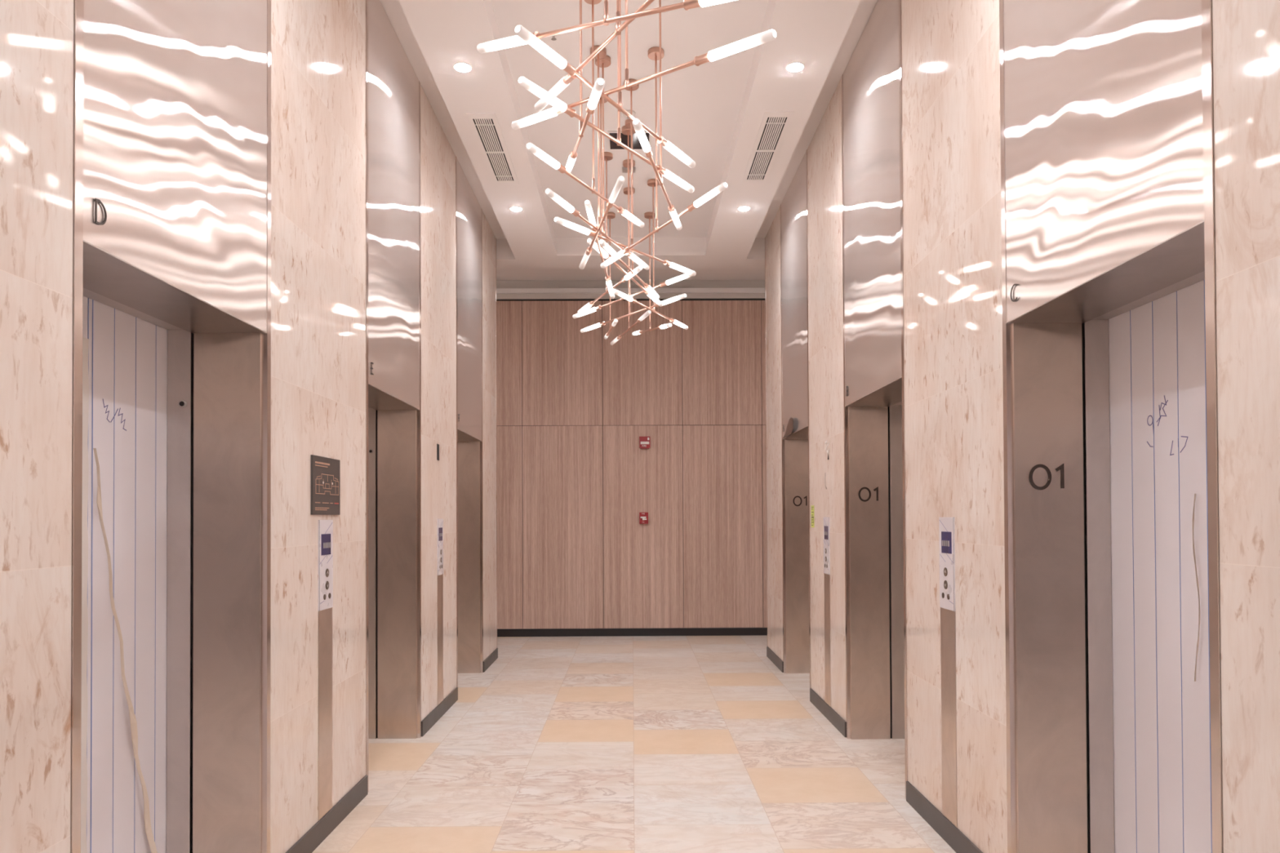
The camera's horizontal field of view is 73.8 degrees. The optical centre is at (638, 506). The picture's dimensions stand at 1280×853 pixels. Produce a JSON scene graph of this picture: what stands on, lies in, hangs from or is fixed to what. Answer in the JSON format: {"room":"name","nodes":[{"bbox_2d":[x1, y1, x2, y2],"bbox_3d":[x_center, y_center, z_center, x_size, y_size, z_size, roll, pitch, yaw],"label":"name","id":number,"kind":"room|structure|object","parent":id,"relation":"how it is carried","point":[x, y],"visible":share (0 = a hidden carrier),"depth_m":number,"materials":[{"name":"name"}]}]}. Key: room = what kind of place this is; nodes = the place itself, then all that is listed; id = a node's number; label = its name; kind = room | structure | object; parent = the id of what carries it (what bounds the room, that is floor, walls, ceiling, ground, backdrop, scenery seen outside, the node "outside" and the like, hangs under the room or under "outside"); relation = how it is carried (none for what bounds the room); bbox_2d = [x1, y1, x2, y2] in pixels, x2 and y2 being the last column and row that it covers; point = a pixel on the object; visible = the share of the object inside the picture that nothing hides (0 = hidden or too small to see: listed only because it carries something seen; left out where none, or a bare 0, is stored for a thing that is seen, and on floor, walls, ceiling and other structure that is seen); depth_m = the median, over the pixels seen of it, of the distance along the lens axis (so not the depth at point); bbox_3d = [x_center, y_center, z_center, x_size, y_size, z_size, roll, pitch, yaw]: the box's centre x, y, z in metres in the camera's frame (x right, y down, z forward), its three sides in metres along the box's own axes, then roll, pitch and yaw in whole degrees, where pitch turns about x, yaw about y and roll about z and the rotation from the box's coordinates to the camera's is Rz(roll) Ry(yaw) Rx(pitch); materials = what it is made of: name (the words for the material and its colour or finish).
{"room":"lobby","nodes":[
{"label":"lobby","id":0,"kind":"room"},
{"bbox_2d":[0,0,497,852],"bbox_3d":[-3.524,-0.734,2.420,4.000,4.660,14.070,0,-1,0],"label":"wall","id":1,"kind":"structure","parent":0,"point":[318,46],"depth_m":3.73,"materials":[{"name":"beige stone"}]},
{"bbox_2d":[70,0,271,852],"bbox_3d":[-1.748,-0.735,2.924,0.458,4.658,1.248,0,-1,0],"label":"elevator","id":2,"kind":"object","parent":1,"relation":"attached to","point":[171,208],"depth_m":3.26,"materials":[{"name":"metal"}]},
{"bbox_2d":[80,337,88,852],"bbox_3d":[-1.917,0.495,2.939,0.007,2.160,0.057,0,-1,0],"label":"door frame","id":3,"kind":"structure","parent":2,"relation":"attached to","point":[85,341],"depth_m":2.95,"materials":[{"name":"white plastic"}]},
{"bbox_2d":[177,400,186,408],"bbox_3d":[-1.868,-0.420,3.496,0.034,0.034,0.006,0,-1,0],"label":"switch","id":4,"kind":"object","parent":2,"relation":"attached to","point":[181,403],"depth_m":3.49,"materials":[{"name":"black"}]},
{"bbox_2d":[311,454,340,515],"bbox_3d":[-1.528,-0.099,4.178,0.012,0.280,0.373,0,-1,0],"label":"sign","id":5,"kind":"object","parent":1,"relation":"attached to","point":[325,472],"visible":1,"depth_m":4.15,"materials":[{"name":"grey"}]},
{"bbox_2d":[318,520,333,820],"bbox_3d":[-1.525,0.783,4.168,0.012,1.434,0.185,0,-1,0],"label":"panel","id":6,"kind":"object","parent":1,"relation":"attached to","point":[325,527],"visible":1,"depth_m":4.16,"materials":[{"name":"white"}]},
{"bbox_2d":[285,775,368,852],"bbox_3d":[-1.522,1.556,4.159,0.016,0.107,1.265,0,-1,0],"label":"baseboard","id":7,"kind":"structure","parent":1,"relation":"attached to","point":[318,833],"depth_m":4.22,"materials":[{"name":"grey metal"}]},
{"bbox_2d":[365,0,421,775],"bbox_3d":[-1.766,-0.703,5.447,0.458,4.658,1.245,0,-1,0],"label":"entrance","id":8,"kind":"object","parent":1,"relation":"attached to","point":[393,86],"visible":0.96,"depth_m":5.86,"materials":[{"name":"metal"}]},
{"bbox_2d":[421,687,457,736],"bbox_3d":[-1.539,1.587,6.658,0.016,0.107,1.219,0,-1,0],"label":"baseboard","id":9,"kind":"structure","parent":1,"relation":"attached to","point":[440,710],"depth_m":6.55,"materials":[{"name":"grey metal"}]},
{"bbox_2d":[437,519,443,705],"bbox_3d":[-1.542,0.815,6.660,0.012,1.434,0.185,0,-1,0],"label":"panel","id":10,"kind":"object","parent":1,"relation":"attached to","point":[440,522],"visible":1,"depth_m":6.65,"materials":[{"name":"white"}]},
{"bbox_2d":[455,155,483,687],"bbox_3d":[-1.783,-0.671,7.938,0.458,4.658,1.275,0,-1,0],"label":"entrance","id":11,"kind":"object","parent":1,"relation":"attached to","point":[468,212],"visible":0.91,"depth_m":8.48,"materials":[{"name":"metal"}]},
{"bbox_2d":[483,648,497,672],"bbox_3d":[-1.555,1.617,8.995,0.016,0.107,0.882,0,-1,0],"label":"baseboard","id":12,"kind":"structure","parent":1,"relation":"attached to","point":[493,656],"depth_m":8.92,"materials":[{"name":"grey metal"}]},
{"bbox_2d":[495,238,497,638],"bbox_3d":[-1.575,-0.654,9.464,0.014,4.660,0.016,0,-1,0],"label":"trim","id":13,"kind":"structure","parent":1,"relation":"attached to","point":[495,238],"depth_m":9.45,"materials":[{"name":"metal"}]},
{"bbox_2d":[379,0,877,280],"bbox_3d":[-0.031,-2.959,2.650,10.600,0.234,14.424,0,-1,0],"label":"ceiling","id":14,"kind":"structure","parent":0,"point":[701,104],"depth_m":6.22,"materials":[{"name":"white paint"}]},
{"bbox_2d":[453,62,472,72],"bbox_3d":[-1.120,-2.804,5.448,0.120,0.010,0.120,0,-1,0],"label":"recessed light","id":15,"kind":"object","parent":14,"relation":"in","point":[463,67],"visible":1,"depth_m":5.44,"materials":[{"name":"white glass"}]},
{"bbox_2d":[466,113,519,184],"bbox_3d":[-1.126,-2.786,6.713,0.209,0.006,1.290,0,-1,0],"label":"ceiling vent","id":16,"kind":"object","parent":14,"relation":"in","point":[486,128],"visible":1,"depth_m":6.62,"materials":[{"name":"white metal"}]},
{"bbox_2d":[474,119,512,181],"bbox_3d":[-1.126,-2.785,6.713,0.141,0.005,1.140,0,-1,0],"label":"grille","id":17,"kind":"object","parent":16,"relation":"attached to","point":[487,133],"depth_m":6.66,"materials":[{"name":"white metal"}]},
{"bbox_2d":[511,106,564,129],"label":"pendant","id":18,"kind":"object","parent":14,"relation":"hanging from","point":[553,112],"depth_m":4.15,"materials":[{"name":"white glass"}]},
{"bbox_2d":[552,104,567,115],"bbox_3d":[-0.369,-1.887,4.060,0.075,0.040,0.038,-1,-1,41],"label":"socket","id":19,"kind":"object","parent":18,"relation":"attached to","point":[555,111],"depth_m":4.06,"materials":[{"name":"white glass"}]},
{"bbox_2d":[534,98,548,111],"label":"pendant","id":20,"kind":"object","parent":14,"relation":"hanging from","point":[541,104],"depth_m":3.95,"materials":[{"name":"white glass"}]},
{"bbox_2d":[518,75,584,122],"label":"pendant","id":21,"kind":"object","parent":14,"relation":"hanging from","point":[537,91],"depth_m":3.85,"materials":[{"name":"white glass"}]},
{"bbox_2d":[564,105,576,117],"bbox_3d":[-0.327,-1.859,4.006,0.038,0.038,0.073,-1,-1,33],"label":"socket","id":22,"kind":"object","parent":21,"relation":"attached to","point":[571,112],"depth_m":4.00,"materials":[{"name":"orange metal"}]},
{"bbox_2d":[514,24,594,89],"label":"pendant","id":23,"kind":"object","parent":14,"relation":"hanging from","point":[526,35],"depth_m":3.45,"materials":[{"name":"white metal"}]},
{"bbox_2d":[562,62,576,75],"bbox_3d":[-0.295,-1.846,3.592,0.038,0.038,0.073,-1,-1,30],"label":"socket","id":24,"kind":"object","parent":23,"relation":"attached to","point":[571,70],"depth_m":3.58,"materials":[{"name":"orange metal"}]},
{"bbox_2d":[547,73,576,99],"label":"pendant","id":25,"kind":"object","parent":14,"relation":"hanging from","point":[558,87],"depth_m":3.77,"materials":[{"name":"white glass"}]},
{"bbox_2d":[563,73,576,84],"bbox_3d":[-0.296,-1.866,3.710,0.038,0.038,0.073,0,-1,-31],"label":"socket","id":26,"kind":"object","parent":25,"relation":"attached to","point":[567,78],"depth_m":3.71,"materials":[{"name":"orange metal"}]},
{"bbox_2d":[526,128,608,203],"label":"pendant","id":27,"kind":"object","parent":14,"relation":"hanging from","point":[542,155],"depth_m":4.60,"materials":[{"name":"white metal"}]},
{"bbox_2d":[556,164,566,173],"bbox_3d":[-0.421,-1.831,4.610,0.038,0.039,0.074,-1,-1,22],"label":"socket","id":28,"kind":"object","parent":27,"relation":"attached to","point":[561,168],"depth_m":4.60,"materials":[{"name":"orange metal"}]},
{"bbox_2d":[554,216,611,242],"label":"pendant","id":29,"kind":"object","parent":14,"relation":"hanging from","point":[563,222],"depth_m":5.57,"materials":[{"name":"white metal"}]},
{"bbox_2d":[545,188,624,249],"label":"pendant","id":30,"kind":"object","parent":14,"relation":"hanging from","point":[548,192],"depth_m":5.27,"materials":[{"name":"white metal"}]},
{"bbox_2d":[565,0,604,173],"bbox_3d":[-0.284,-2.364,4.226,0.108,1.322,1.512,0,-1,-12],"label":"pendant","id":31,"kind":"object","parent":14,"relation":"hanging from","point":[599,84],"visible":0.91,"depth_m":4.21,"materials":[{"name":"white glass"}]},
{"bbox_2d":[569,151,577,160],"bbox_3d":[-0.353,-1.900,4.632,0.038,0.046,0.076,0,-1,-10],"label":"socket","id":32,"kind":"object","parent":31,"relation":"attached to","point":[572,157],"depth_m":4.60,"materials":[{"name":"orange metal"}]},
{"bbox_2d":[584,200,596,231],"label":"pendant","id":33,"kind":"object","parent":14,"relation":"hanging from","point":[591,217],"depth_m":5.58,"materials":[{"name":"white glass"}]},
{"bbox_2d":[584,0,601,22],"label":"pendant","id":34,"kind":"object","parent":14,"relation":"hanging from","point":[590,2],"depth_m":5.03,"materials":[{"name":"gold metal"}]},
{"bbox_2d":[577,283,608,312],"label":"pendant","id":35,"kind":"object","parent":14,"relation":"hanging from","point":[591,303],"depth_m":7.58,"materials":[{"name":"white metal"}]},
{"bbox_2d":[572,297,625,318],"label":"pendant","id":36,"kind":"object","parent":14,"relation":"hanging from","point":[593,309],"depth_m":7.71,"materials":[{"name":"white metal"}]},
{"bbox_2d":[586,238,611,259],"label":"pendant","id":37,"kind":"object","parent":14,"relation":"hanging from","point":[606,255],"depth_m":6.15,"materials":[{"name":"white glass"}]},
{"bbox_2d":[595,225,604,262],"label":"pendant","id":38,"kind":"object","parent":14,"relation":"hanging from","point":[599,246],"depth_m":6.17,"materials":[{"name":"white glass"}]},
{"bbox_2d":[600,133,602,220],"label":"pendant","id":39,"kind":"object","parent":14,"relation":"hanging from","point":[601,181],"depth_m":6.22,"materials":[{"name":"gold metal"}]},
{"bbox_2d":[578,44,624,269],"bbox_3d":[-0.260,-2.388,5.609,0.108,1.239,1.528,0,-1,-12],"label":"pendant","id":40,"kind":"object","parent":14,"relation":"hanging from","point":[602,53],"visible":0.93,"depth_m":5.60,"materials":[{"name":"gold metal"}]},
{"bbox_2d":[595,55,610,79],"label":"pendant","id":41,"kind":"object","parent":14,"relation":"hanging from","point":[605,62],"depth_m":5.71,"materials":[{"name":"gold metal"}]},
{"bbox_2d":[599,97,607,129],"label":"pendant","id":42,"kind":"object","parent":14,"relation":"hanging from","point":[600,99],"depth_m":6.22,"materials":[{"name":"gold metal"}]},
{"bbox_2d":[602,134,604,217],"label":"pendant","id":43,"kind":"object","parent":14,"relation":"hanging from","point":[602,135],"depth_m":5.71,"materials":[{"name":"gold metal"}]},
{"bbox_2d":[576,17,635,72],"label":"pendant","id":44,"kind":"object","parent":14,"relation":"hanging from","point":[619,28],"depth_m":3.41,"materials":[{"name":"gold metal"}]},
{"bbox_2d":[476,0,735,53],"bbox_3d":[-0.124,-2.357,3.270,1.499,1.362,0.108,-1,-1,39],"label":"pendant","id":45,"kind":"object","parent":14,"relation":"hanging from","point":[513,41],"visible":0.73,"depth_m":3.27,"materials":[{"name":"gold metal"}]},
{"bbox_2d":[523,31,540,43],"bbox_3d":[-0.440,-1.938,3.530,0.077,0.050,0.038,-1,-1,40],"label":"socket","id":46,"kind":"object","parent":45,"relation":"attached to","point":[536,33],"depth_m":3.50,"materials":[{"name":"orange metal"}]},
{"bbox_2d":[682,0,700,10],"bbox_3d":[0.196,-1.771,2.997,0.077,0.050,0.038,-1,-1,40],"label":"socket","id":47,"kind":"object","parent":45,"relation":"attached to","point":[686,4],"depth_m":2.99,"materials":[{"name":"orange metal"}]},
{"bbox_2d":[601,151,613,209],"label":"pendant","id":48,"kind":"object","parent":14,"relation":"hanging from","point":[608,156],"depth_m":7.23,"materials":[{"name":"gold metal"}]},
{"bbox_2d":[599,239,616,256],"label":"pendant","id":49,"kind":"object","parent":14,"relation":"hanging from","point":[606,246],"depth_m":5.99,"materials":[{"name":"white glass"}]},
{"bbox_2d":[604,267,614,298],"label":"pendant","id":50,"kind":"object","parent":14,"relation":"hanging from","point":[608,282],"depth_m":6.70,"materials":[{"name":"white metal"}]},
{"bbox_2d":[604,297,617,339],"label":"pendant","id":51,"kind":"object","parent":14,"relation":"hanging from","point":[615,321],"depth_m":8.64,"materials":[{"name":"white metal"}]},
{"bbox_2d":[607,212,615,237],"label":"pendant","id":52,"kind":"object","parent":14,"relation":"hanging from","point":[611,215],"depth_m":8.65,"materials":[{"name":"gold metal"}]},
{"bbox_2d":[617,35,618,86],"label":"pendant","id":53,"kind":"object","parent":14,"relation":"hanging from","point":[617,35],"depth_m":4.36,"materials":[{"name":"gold metal"}]},
{"bbox_2d":[600,90,635,120],"label":"pendant","id":54,"kind":"object","parent":14,"relation":"hanging from","point":[619,106],"depth_m":3.95,"materials":[{"name":"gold metal"}]},
{"bbox_2d":[580,301,658,333],"label":"pendant","id":55,"kind":"object","parent":14,"relation":"hanging from","point":[630,313],"depth_m":8.21,"materials":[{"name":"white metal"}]},
{"bbox_2d":[618,34,621,86],"label":"pendant","id":56,"kind":"object","parent":14,"relation":"hanging from","point":[620,36],"depth_m":3.96,"materials":[{"name":"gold metal"}]},
{"bbox_2d":[613,256,630,275],"label":"pendant","id":57,"kind":"object","parent":14,"relation":"hanging from","point":[627,273],"depth_m":6.64,"materials":[{"name":"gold metal"}]},
{"bbox_2d":[612,265,642,288],"label":"pendant","id":58,"kind":"object","parent":14,"relation":"hanging from","point":[638,268],"depth_m":6.70,"materials":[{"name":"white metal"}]},
{"bbox_2d":[621,125,635,147],"label":"pendant","id":59,"kind":"object","parent":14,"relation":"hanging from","point":[625,131],"depth_m":6.74,"materials":[{"name":"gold metal"}]},
{"bbox_2d":[612,203,644,227],"label":"pendant","id":60,"kind":"object","parent":14,"relation":"hanging from","point":[625,213],"depth_m":5.48,"materials":[{"name":"white glass"}]},
{"bbox_2d":[617,206,626,215],"bbox_3d":[-0.102,-1.865,5.394,0.038,0.039,0.074,-1,-1,22],"label":"socket","id":61,"kind":"object","parent":60,"relation":"attached to","point":[624,212],"depth_m":5.37,"materials":[{"name":"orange metal"}]},
{"bbox_2d":[627,151,629,212],"label":"pendant","id":62,"kind":"object","parent":14,"relation":"hanging from","point":[628,151],"depth_m":6.74,"materials":[{"name":"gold metal"}]},
{"bbox_2d":[622,159,635,168],"label":"pendant","id":63,"kind":"object","parent":14,"relation":"hanging from","point":[625,162],"depth_m":7.37,"materials":[{"name":"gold metal"}]},
{"bbox_2d":[607,130,651,150],"bbox_3d":[-0.071,-2.984,6.963,0.350,0.012,0.330,0,-1,0],"label":"access panel","id":64,"kind":"object","parent":14,"relation":"attached to","point":[637,145],"visible":0.57,"depth_m":6.96,"materials":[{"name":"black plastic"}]},
{"bbox_2d":[610,212,651,345],"bbox_3d":[-0.095,-2.371,8.651,0.108,1.197,1.529,0,-1,-12],"label":"pendant","id":65,"kind":"object","parent":14,"relation":"hanging from","point":[647,313],"visible":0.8,"depth_m":8.63,"materials":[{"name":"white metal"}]},
{"bbox_2d":[631,153,632,214],"label":"pendant","id":66,"kind":"object","parent":14,"relation":"hanging from","point":[631,153],"depth_m":6.03,"materials":[{"name":"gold metal"}]},
{"bbox_2d":[626,84,639,115],"label":"pendant","id":67,"kind":"object","parent":14,"relation":"hanging from","point":[635,87],"depth_m":6.04,"materials":[{"name":"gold metal"}]},
{"bbox_2d":[600,174,673,268],"label":"pendant","id":68,"kind":"object","parent":14,"relation":"hanging from","point":[622,252],"depth_m":5.79,"materials":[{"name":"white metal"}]},
{"bbox_2d":[620,246,630,255],"bbox_3d":[-0.091,-1.792,5.988,0.038,0.039,0.074,0,-1,-30],"label":"socket","id":69,"kind":"object","parent":68,"relation":"attached to","point":[627,249],"depth_m":5.97,"materials":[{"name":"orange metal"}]},
{"bbox_2d":[625,251,648,270],"label":"pendant","id":70,"kind":"object","parent":14,"relation":"hanging from","point":[631,255],"depth_m":6.22,"materials":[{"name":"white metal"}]},
{"bbox_2d":[617,257,659,298],"label":"pendant","id":71,"kind":"object","parent":14,"relation":"hanging from","point":[646,285],"depth_m":6.85,"materials":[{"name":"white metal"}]},
{"bbox_2d":[586,111,694,192],"label":"pendant","id":72,"kind":"object","parent":14,"relation":"hanging from","point":[666,173],"depth_m":4.56,"materials":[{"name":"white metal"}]},
{"bbox_2d":[657,164,667,175],"bbox_3d":[0.132,-1.856,4.717,0.038,0.038,0.073,-1,-1,33],"label":"socket","id":73,"kind":"object","parent":72,"relation":"attached to","point":[661,170],"depth_m":4.70,"materials":[{"name":"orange metal"}]},
{"bbox_2d":[634,0,654,13],"label":"pendant","id":74,"kind":"object","parent":14,"relation":"hanging from","point":[647,2],"depth_m":3.17,"materials":[{"name":"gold metal"}]},
{"bbox_2d":[630,277,662,306],"label":"pendant","id":75,"kind":"object","parent":14,"relation":"hanging from","point":[649,294],"depth_m":7.16,"materials":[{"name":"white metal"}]},
{"bbox_2d":[644,212,654,286],"label":"pendant","id":76,"kind":"object","parent":14,"relation":"hanging from","point":[649,215],"depth_m":8.65,"materials":[{"name":"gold metal"}]},
{"bbox_2d":[613,288,688,329],"label":"pendant","id":77,"kind":"object","parent":14,"relation":"hanging from","point":[617,292],"depth_m":7.65,"materials":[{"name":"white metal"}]},
{"bbox_2d":[631,314,671,335],"label":"pendant","id":78,"kind":"object","parent":14,"relation":"hanging from","point":[668,325],"depth_m":8.63,"materials":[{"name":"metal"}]},
{"bbox_2d":[647,178,658,290],"label":"pendant","id":79,"kind":"object","parent":14,"relation":"hanging from","point":[651,182],"depth_m":7.80,"materials":[{"name":"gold metal"}]},
{"bbox_2d":[615,221,696,275],"label":"pendant","id":80,"kind":"object","parent":14,"relation":"hanging from","point":[671,264],"depth_m":6.32,"materials":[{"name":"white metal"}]},
{"bbox_2d":[648,46,664,73],"label":"pendant","id":81,"kind":"object","parent":14,"relation":"hanging from","point":[654,53],"depth_m":5.62,"materials":[{"name":"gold metal"}]},
{"bbox_2d":[655,77,657,134],"label":"pendant","id":82,"kind":"object","parent":14,"relation":"hanging from","point":[656,77],"depth_m":5.63,"materials":[{"name":"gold metal"}]},
{"bbox_2d":[632,118,682,230],"label":"pendant","id":83,"kind":"object","parent":14,"relation":"hanging from","point":[641,134],"depth_m":4.51,"materials":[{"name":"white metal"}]},
{"bbox_2d":[667,204,675,213],"bbox_3d":[0.206,-1.820,5.229,0.038,0.038,0.073,0,-1,11],"label":"socket","id":84,"kind":"object","parent":83,"relation":"attached to","point":[672,211],"depth_m":5.20,"materials":[{"name":"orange metal"}]},
{"bbox_2d":[658,12,661,71],"label":"pendant","id":85,"kind":"object","parent":14,"relation":"hanging from","point":[660,14],"depth_m":4.82,"materials":[{"name":"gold metal"}]},
{"bbox_2d":[659,76,662,135],"label":"pendant","id":86,"kind":"object","parent":14,"relation":"hanging from","point":[660,96],"depth_m":4.81,"materials":[{"name":"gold metal"}]},
{"bbox_2d":[640,122,695,168],"label":"pendant","id":87,"kind":"object","parent":14,"relation":"hanging from","point":[667,144],"depth_m":4.39,"materials":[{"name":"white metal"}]},
{"bbox_2d":[657,135,669,147],"bbox_3d":[0.128,-1.848,4.327,0.038,0.038,0.073,-1,-1,30],"label":"socket","id":88,"kind":"object","parent":87,"relation":"attached to","point":[660,140],"depth_m":4.31,"materials":[{"name":"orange metal"}]},
{"bbox_2d":[651,273,692,288],"label":"pendant","id":89,"kind":"object","parent":14,"relation":"hanging from","point":[677,278],"depth_m":6.97,"materials":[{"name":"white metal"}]},
{"bbox_2d":[661,293,686,305],"label":"pendant","id":90,"kind":"object","parent":14,"relation":"hanging from","point":[683,295],"depth_m":7.50,"materials":[{"name":"glass"}]},
{"bbox_2d":[603,26,776,95],"label":"pendant","id":91,"kind":"object","parent":14,"relation":"hanging from","point":[760,38],"depth_m":3.47,"materials":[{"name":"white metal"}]},
{"bbox_2d":[693,52,710,66],"bbox_3d":[0.269,-1.839,3.506,0.075,0.040,0.038,-1,-1,41],"label":"socket","id":92,"kind":"object","parent":91,"relation":"attached to","point":[704,58],"depth_m":3.50,"materials":[{"name":"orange metal"}]},
{"bbox_2d":[677,182,727,217],"label":"pendant","id":93,"kind":"object","parent":14,"relation":"hanging from","point":[722,187],"depth_m":5.12,"materials":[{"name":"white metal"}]},
{"bbox_2d":[687,202,696,211],"bbox_3d":[0.337,-1.847,5.259,0.038,0.039,0.074,0,-1,-30],"label":"socket","id":94,"kind":"object","parent":93,"relation":"attached to","point":[693,206],"depth_m":5.25,"materials":[{"name":"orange metal"}]},
{"bbox_2d":[742,111,794,183],"bbox_3d":[1.001,-2.795,6.708,0.209,0.006,1.290,0,-1,0],"label":"ceiling vent","id":95,"kind":"object","parent":14,"relation":"in","point":[774,126],"visible":1,"depth_m":6.62,"materials":[{"name":"white metal"}]},
{"bbox_2d":[748,117,786,179],"bbox_3d":[1.001,-2.795,6.708,0.141,0.005,1.140,0,-1,0],"label":"grille","id":96,"kind":"object","parent":95,"relation":"attached to","point":[772,131],"depth_m":6.64,"materials":[{"name":"white metal"}]},
{"bbox_2d":[786,62,804,71],"bbox_3d":[1.006,-2.813,5.463,0.120,0.010,0.120,0,-1,0],"label":"recessed light","id":97,"kind":"object","parent":14,"relation":"in","point":[794,66],"visible":1,"depth_m":5.46,"materials":[{"name":"white plastic"}]},
{"bbox_2d":[496,280,767,629],"bbox_3d":[-0.030,-0.638,11.259,11.100,4.660,0.220,0,-1,0],"label":"wall","id":98,"kind":"structure","parent":0,"point":[580,550],"depth_m":11.15,"materials":[{"name":"brown wood"}]},
{"bbox_2d":[496,293,764,299],"bbox_3d":[-0.089,-2.750,11.170,10.800,0.066,0.050,0,-1,0],"label":"trim","id":99,"kind":"structure","parent":98,"relation":"attached to","point":[564,295],"depth_m":11.15,"materials":[{"name":"grey paint"}]},
{"bbox_2d":[496,288,764,293],"bbox_3d":[-0.089,-2.812,11.151,10.800,0.057,0.090,0,-1,0],"label":"trim","id":100,"kind":"structure","parent":98,"relation":"attached to","point":[499,291],"depth_m":11.11,"materials":[{"name":"white paint"}]},
{"bbox_2d":[496,298,765,628],"bbox_3d":[-0.080,-0.564,11.166,10.800,4.310,0.004,0,-1,0],"label":"trim","id":101,"kind":"structure","parent":98,"relation":"attached to","point":[682,300],"depth_m":11.18,"materials":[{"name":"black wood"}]},
{"bbox_2d":[497,627,767,636],"bbox_3d":[-0.070,1.642,11.124,10.800,0.098,0.032,0,-1,0],"label":"baseboard","id":102,"kind":"structure","parent":98,"relation":"attached to","point":[673,631],"depth_m":11.11,"materials":[{"name":"black"}]},
{"bbox_2d":[639,512,648,524],"bbox_3d":[0.074,0.153,11.112,0.114,0.147,0.056,0,-1,0],"label":"station","id":103,"kind":"object","parent":98,"relation":"attached to","point":[643,517],"visible":1,"depth_m":11.10,"materials":[{"name":"red plastic"}]},
{"bbox_2d":[639,436,650,448],"bbox_3d":[0.087,-0.832,11.128,0.141,0.157,0.048,0,-1,0],"label":"fire alarm sounder","id":104,"kind":"object","parent":98,"relation":"attached to","point":[644,442],"visible":1,"depth_m":11.12,"materials":[{"name":"red plastic"}]},
{"bbox_2d":[311,635,955,852],"bbox_3d":[0.035,1.621,3.260,11.100,0.060,15.960,0,-1,0],"label":"floor","id":105,"kind":"structure","parent":0,"point":[606,744],"depth_m":5.28,"materials":[{"name":"stone"}]},
{"bbox_2d":[764,0,1279,852],"bbox_3d":[3.475,-0.764,2.469,4.000,4.660,14.070,0,-1,0],"label":"wall","id":106,"kind":"structure","parent":0,"point":[952,211],"depth_m":3.73,"materials":[{"name":"beige stone"}]},
{"bbox_2d":[764,247,768,646],"bbox_3d":[1.430,-0.667,9.485,0.014,4.660,0.016,0,-1,0],"label":"trim","id":107,"kind":"structure","parent":106,"relation":"attached to","point":[765,247],"depth_m":9.48,"materials":[{"name":"metal"}]},
{"bbox_2d":[766,646,782,672],"bbox_3d":[1.436,1.603,8.963,0.016,0.107,0.987,0,-1,0],"label":"baseboard","id":108,"kind":"structure","parent":106,"relation":"attached to","point":[771,655],"depth_m":8.90,"materials":[{"name":"grey"}]},
{"bbox_2d":[780,149,811,688],"bbox_3d":[1.659,-0.688,7.843,0.458,4.658,1.301,0,-1,0],"label":"entrance","id":109,"kind":"object","parent":106,"relation":"attached to","point":[794,205],"visible":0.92,"depth_m":8.39,"materials":[{"name":"metal"}]},
{"bbox_2d":[782,417,793,438],"bbox_3d":[1.417,-0.744,8.060,0.013,0.146,0.721,0,-1,2],"label":"film","id":110,"kind":"object","parent":109,"relation":"attached to","point":[789,428],"visible":1,"depth_m":7.94,"materials":[{"name":"plastic"}]},
{"bbox_2d":[823,517,831,706],"bbox_3d":[1.449,0.800,6.548,0.012,1.434,0.185,0,-1,0],"label":"panel","id":111,"kind":"object","parent":106,"relation":"attached to","point":[826,520],"visible":1,"depth_m":6.54,"materials":[{"name":"white"}]},
{"bbox_2d":[809,688,846,737],"bbox_3d":[1.452,1.573,6.567,0.016,0.107,1.179,0,-1,0],"label":"baseboard","id":112,"kind":"structure","parent":106,"relation":"attached to","point":[820,704],"depth_m":6.46,"materials":[{"name":"grey"}]},
{"bbox_2d":[841,0,907,799],"bbox_3d":[1.676,-0.719,5.340,0.458,4.658,1.324,0,-1,0],"label":"elevator","id":113,"kind":"object","parent":106,"relation":"attached to","point":[872,128],"visible":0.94,"depth_m":5.82,"materials":[{"name":"metal"}]},
{"bbox_2d":[906,781,982,852],"bbox_3d":[1.470,1.541,4.024,0.016,0.107,1.235,0,-1,0],"label":"baseboard","id":114,"kind":"structure","parent":106,"relation":"attached to","point":[952,835],"depth_m":4.14,"materials":[{"name":"grey metal"}]},
{"bbox_2d":[938,517,957,827],"bbox_3d":[1.466,0.768,4.041,0.012,1.434,0.185,0,-1,0],"label":"panel","id":115,"kind":"object","parent":106,"relation":"attached to","point":[946,525],"visible":1,"depth_m":4.03,"materials":[{"name":"white"}]},
{"bbox_2d":[999,0,1223,852],"bbox_3d":[1.693,-0.751,2.809,0.458,4.658,1.244,0,-1,0],"label":"elevator","id":116,"kind":"object","parent":106,"relation":"attached to","point":[1114,745],"visible":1,"depth_m":3.11,"materials":[{"name":"metal"}]},
{"bbox_2d":[1192,493,1200,681],"bbox_3d":[1.869,0.273,2.855,0.008,0.630,0.033,0,-1,0],"label":"film curl","id":117,"kind":"object","parent":116,"relation":"attached to","point":[1197,584],"visible":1,"depth_m":2.86,"materials":[{"name":"beige plastic"}]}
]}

